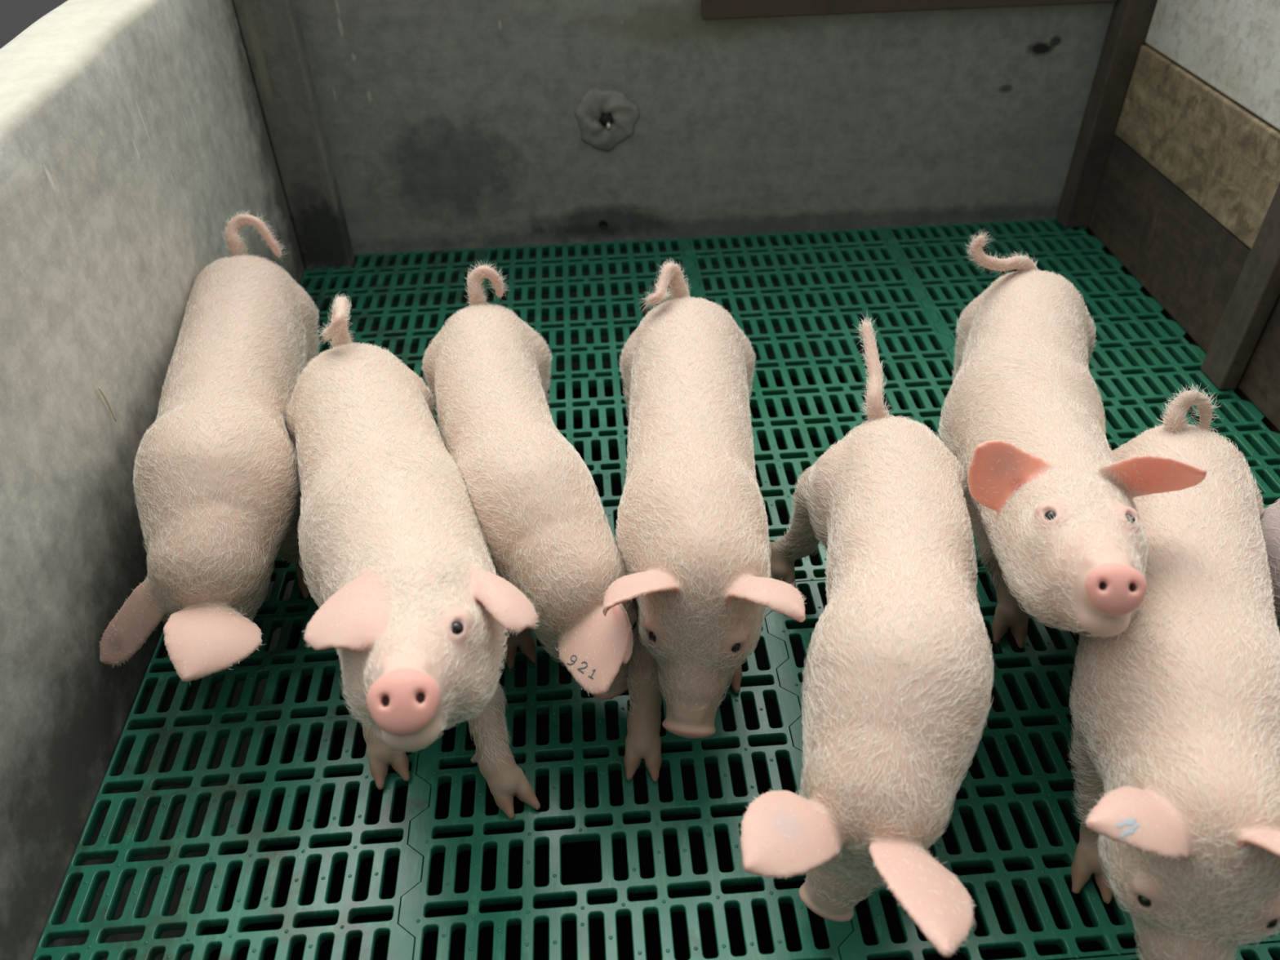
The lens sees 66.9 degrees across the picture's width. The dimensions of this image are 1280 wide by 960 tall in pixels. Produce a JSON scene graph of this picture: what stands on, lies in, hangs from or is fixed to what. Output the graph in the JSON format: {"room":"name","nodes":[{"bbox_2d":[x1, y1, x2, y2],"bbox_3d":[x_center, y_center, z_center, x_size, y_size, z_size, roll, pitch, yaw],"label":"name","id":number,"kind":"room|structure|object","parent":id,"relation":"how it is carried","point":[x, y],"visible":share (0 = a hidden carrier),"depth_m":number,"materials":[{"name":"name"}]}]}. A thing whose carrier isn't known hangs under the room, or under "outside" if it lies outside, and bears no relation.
{"room":"farm building","nodes":[
{"label":"farm building","id":0,"kind":"room"},
{"bbox_2d":[0,0,324,959],"bbox_3d":[-0.817,0.139,1.417,0.178,1.206,2.350,-4,41,-2],"label":"wall","id":1,"kind":"structure","parent":0,"point":[131,131],"depth_m":1.31,"materials":[{"name":"concrete"}]},
{"bbox_2d":[97,386,116,421],"bbox_3d":[-0.738,-0.105,1.344,0.004,0.060,0.007,-4,41,-2],"label":"bit","id":2,"kind":"object","parent":1,"relation":"attached to","point":[105,398],"visible":1,"depth_m":1.34,"materials":[{"name":"beige"}]},
{"bbox_2d":[32,613,435,959],"bbox_3d":[-0.488,0.407,1.270,0.431,0.025,0.593,-4,41,-2],"label":"floor panel","id":3,"kind":"object","parent":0,"point":[401,946],"visible":0.77,"depth_m":1.22,"materials":[{"name":"green plastic"}]},
{"bbox_2d":[284,292,540,818],"bbox_3d":[-0.316,0.099,1.281,0.237,0.418,0.833,-15,42,-15],"label":"piglet","id":4,"kind":"object","parent":3,"relation":"on","point":[416,612],"visible":0.98,"depth_m":1.10,"materials":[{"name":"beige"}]},
{"bbox_2d":[250,386,445,617],"bbox_3d":[-0.530,0.022,1.720,0.431,0.025,0.593,-4,41,-2],"label":"floor panel","id":5,"kind":"object","parent":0,"point":[282,573],"visible":0.06,"depth_m":1.52,"materials":[{"name":"green plastic"}]},
{"bbox_2d":[99,208,320,683],"bbox_3d":[-0.615,-0.045,1.486,0.260,0.383,0.912,-4,41,-2],"label":"piglet","id":6,"kind":"object","parent":5,"relation":"on","point":[216,481],"visible":0.9,"depth_m":1.27,"materials":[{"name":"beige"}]},
{"bbox_2d":[299,248,487,387],"bbox_3d":[-0.571,-0.360,2.168,0.431,0.025,0.593,-4,41,-2],"label":"floor panel","id":7,"kind":"object","parent":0,"point":[411,337],"visible":0.56,"depth_m":2.24,"materials":[{"name":"green plastic"}]},
{"bbox_2d":[476,238,700,380],"bbox_3d":[-0.117,-0.388,2.186,0.521,0.025,0.593,-4,41,-2],"label":"floor panel","id":8,"kind":"object","parent":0,"point":[597,352],"visible":0.65,"depth_m":2.24,"materials":[{"name":"green plastic"}]},
{"bbox_2d":[546,376,630,540],"bbox_3d":[-0.076,-0.005,1.738,0.521,0.025,0.593,-4,41,-2],"label":"floor panel","id":9,"kind":"object","parent":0,"point":[606,471],"visible":0.16,"depth_m":1.83,"materials":[{"name":"green plastic"}]},
{"bbox_2d":[420,261,639,699],"bbox_3d":[-0.156,0.020,1.408,0.207,0.369,0.809,-14,42,-14],"label":"piglet","id":10,"kind":"object","parent":9,"relation":"on","point":[537,504],"visible":0.91,"depth_m":1.22,"materials":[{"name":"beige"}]},
{"bbox_2d":[601,257,806,782],"bbox_3d":[0.077,0.009,1.405,0.222,0.377,0.745,0,41,1],"label":"piglet","id":11,"kind":"object","parent":9,"relation":"on","point":[692,540],"visible":0.99,"depth_m":1.18,"materials":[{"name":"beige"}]},
{"bbox_2d":[398,606,853,959],"bbox_3d":[-0.034,0.379,1.288,0.521,0.025,0.593,-4,41,-2],"label":"floor panel","id":12,"kind":"object","parent":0,"point":[415,904],"visible":0.6,"depth_m":1.21,"materials":[{"name":"green plastic"}]},
{"bbox_2d":[294,0,1115,379],"bbox_3d":[0.122,-0.816,2.317,2.200,1.450,0.120,-4,41,-2],"label":"wall","id":13,"kind":"structure","parent":0,"point":[448,124],"depth_m":2.23,"materials":[{"name":"concrete"}]},
{"bbox_2d":[232,0,355,270],"bbox_3d":[-0.764,-0.878,2.062,0.110,0.990,0.062,-4,41,-2],"label":"post","id":14,"kind":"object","parent":13,"relation":"attached to","point":[271,30],"depth_m":2.12,"materials":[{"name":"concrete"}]},
{"bbox_2d":[598,219,607,228],"bbox_3d":[-0.090,-0.626,2.375,0.022,0.022,0.006,-4,41,-2],"label":"plug","id":15,"kind":"object","parent":13,"relation":"attached to","point":[602,224],"visible":1,"depth_m":2.37,"materials":[{"name":"black rubber"}]},
{"bbox_2d":[573,86,639,152],"bbox_3d":[-0.073,-0.811,2.200,0.149,0.151,0.035,-4,41,-2],"label":"plaster patch","id":16,"kind":"object","parent":13,"relation":"attached to","point":[606,118],"visible":1,"depth_m":2.20,"materials":[{"name":"grey concrete"}]},
{"bbox_2d":[700,0,1117,20],"bbox_3d":[0.581,-1.071,2.044,0.905,0.148,0.028,-4,41,-2],"label":"plank","id":17,"kind":"object","parent":13,"relation":"attached to","point":[710,9],"visible":1,"depth_m":2.07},
{"bbox_2d":[200,368,1278,959],"bbox_3d":[0.247,0.453,1.883,2.700,0.080,2.600,-4,41,-2],"label":"floor","id":18,"kind":"structure","parent":0,"point":[580,860],"depth_m":1.64,"materials":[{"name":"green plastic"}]},
{"bbox_2d":[680,227,955,368],"bbox_3d":[0.381,-0.418,2.207,0.521,0.025,0.593,-4,41,-2],"label":"floor panel","id":19,"kind":"object","parent":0,"point":[926,334],"visible":0.91,"depth_m":2.20,"materials":[{"name":"green plastic"}]},
{"bbox_2d":[748,357,987,582],"bbox_3d":[0.423,-0.036,1.759,0.521,0.025,0.593,-4,41,-2],"label":"floor panel","id":20,"kind":"object","parent":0,"point":[793,460],"visible":0.34,"depth_m":1.86,"materials":[{"name":"green plastic"}]},
{"bbox_2d":[764,569,1279,959],"bbox_3d":[0.465,0.348,1.308,0.521,0.025,0.593,-4,41,-2],"label":"floor panel","id":21,"kind":"object","parent":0,"point":[789,676],"visible":0.27,"depth_m":1.21,"materials":[{"name":"green plastic"}]},
{"bbox_2d":[738,313,995,957],"bbox_3d":[0.273,0.195,1.168,0.263,0.398,0.818,5,41,8],"label":"piglet","id":22,"kind":"object","parent":21,"relation":"on","point":[898,679],"visible":0.98,"depth_m":0.98,"materials":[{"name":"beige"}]},
{"bbox_2d":[937,227,1207,648],"bbox_3d":[0.553,-0.027,1.373,0.244,0.454,0.914,9,42,12],"label":"piglet","id":23,"kind":"object","parent":21,"relation":"on","point":[1057,527],"visible":1,"depth_m":1.14,"materials":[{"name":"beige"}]},
{"bbox_2d":[1066,384,1279,959],"bbox_3d":[0.620,0.219,1.146,0.212,0.374,0.729,14,43,17],"label":"piglet","id":24,"kind":"object","parent":21,"relation":"on","point":[1176,745],"visible":0.78,"depth_m":0.95,"materials":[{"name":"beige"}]},
{"bbox_2d":[879,218,1189,357],"bbox_3d":[0.880,-0.449,2.227,0.521,0.025,0.593,-4,41,-2],"label":"floor panel","id":25,"kind":"object","parent":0,"point":[1123,316],"visible":0.63,"depth_m":2.26,"materials":[{"name":"green plastic"}]},
{"bbox_2d":[1055,0,1157,227],"bbox_3d":[1.082,-0.988,2.140,0.078,0.899,0.059,-4,41,-2],"label":"post","id":26,"kind":"object","parent":25,"relation":"on","point":[1130,22],"visible":0.79,"depth_m":2.23,"materials":[{"name":"wood"}]},
{"bbox_2d":[954,343,1279,508],"bbox_3d":[0.922,-0.067,1.779,0.521,0.025,0.593,-4,41,-2],"label":"floor panel","id":27,"kind":"object","parent":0,"point":[1136,383],"visible":0.26,"depth_m":1.86,"materials":[{"name":"green plastic"}]},
{"bbox_2d":[1200,182,1279,390],"bbox_3d":[1.129,-0.502,1.648,0.035,0.799,0.075,-4,41,-2],"label":"wall post","id":28,"kind":"object","parent":27,"relation":"on","point":[1256,291],"visible":1,"depth_m":1.79,"materials":[{"name":"wood"}]},
{"bbox_2d":[1071,942,1279,959],"bbox_3d":[0.507,0.732,0.858,0.521,0.025,0.593,-4,41,-2],"label":"floor panel","id":29,"kind":"object","parent":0,"point":[1260,951],"visible":0.45,"depth_m":1.08,"materials":[{"name":"green plastic"}]},
{"bbox_2d":[1087,228,1279,433],"bbox_3d":[1.257,-0.081,1.422,0.098,1.450,2.350,-4,41,-2],"label":"wall","id":30,"kind":"structure","parent":0,"point":[1238,392],"depth_m":2.07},
{"bbox_2d":[1088,136,1279,431],"bbox_3d":[1.199,0.009,1.485,0.020,0.230,2.238,-4,41,-2],"label":"board","id":31,"kind":"object","parent":30,"relation":"attached to","point":[1191,264],"visible":0.78,"depth_m":2.04,"materials":[{"name":"wood"}]},
{"bbox_2d":[1115,44,1279,249],"bbox_3d":[1.193,-0.157,1.343,0.024,0.198,2.238,-4,41,-2],"label":"board","id":32,"kind":"object","parent":30,"relation":"attached to","point":[1221,154],"visible":0.86,"depth_m":1.94,"materials":[{"name":"brown wood"}]},
{"bbox_2d":[1145,0,1279,129],"bbox_3d":[1.190,-0.373,1.159,0.018,0.362,2.238,-4,41,-2],"label":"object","id":33,"kind":"structure","parent":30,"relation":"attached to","point":[1233,46],"depth_m":1.85,"materials":[{"name":"white paint"}]},
{"bbox_3d":[0.964,0.318,1.329,0.521,0.025,0.593,-4,41,-2],"label":"floor panel","id":34,"kind":"object","parent":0,"visible":0},
{"bbox_2d":[1260,498,1279,635],"bbox_3d":[0.862,0.189,1.168,0.238,0.380,0.601,2,41,4],"label":"piglet","id":35,"kind":"object","parent":34,"relation":"on","point":[1270,519],"visible":0.2,"depth_m":1.21,"materials":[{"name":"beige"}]}
]}

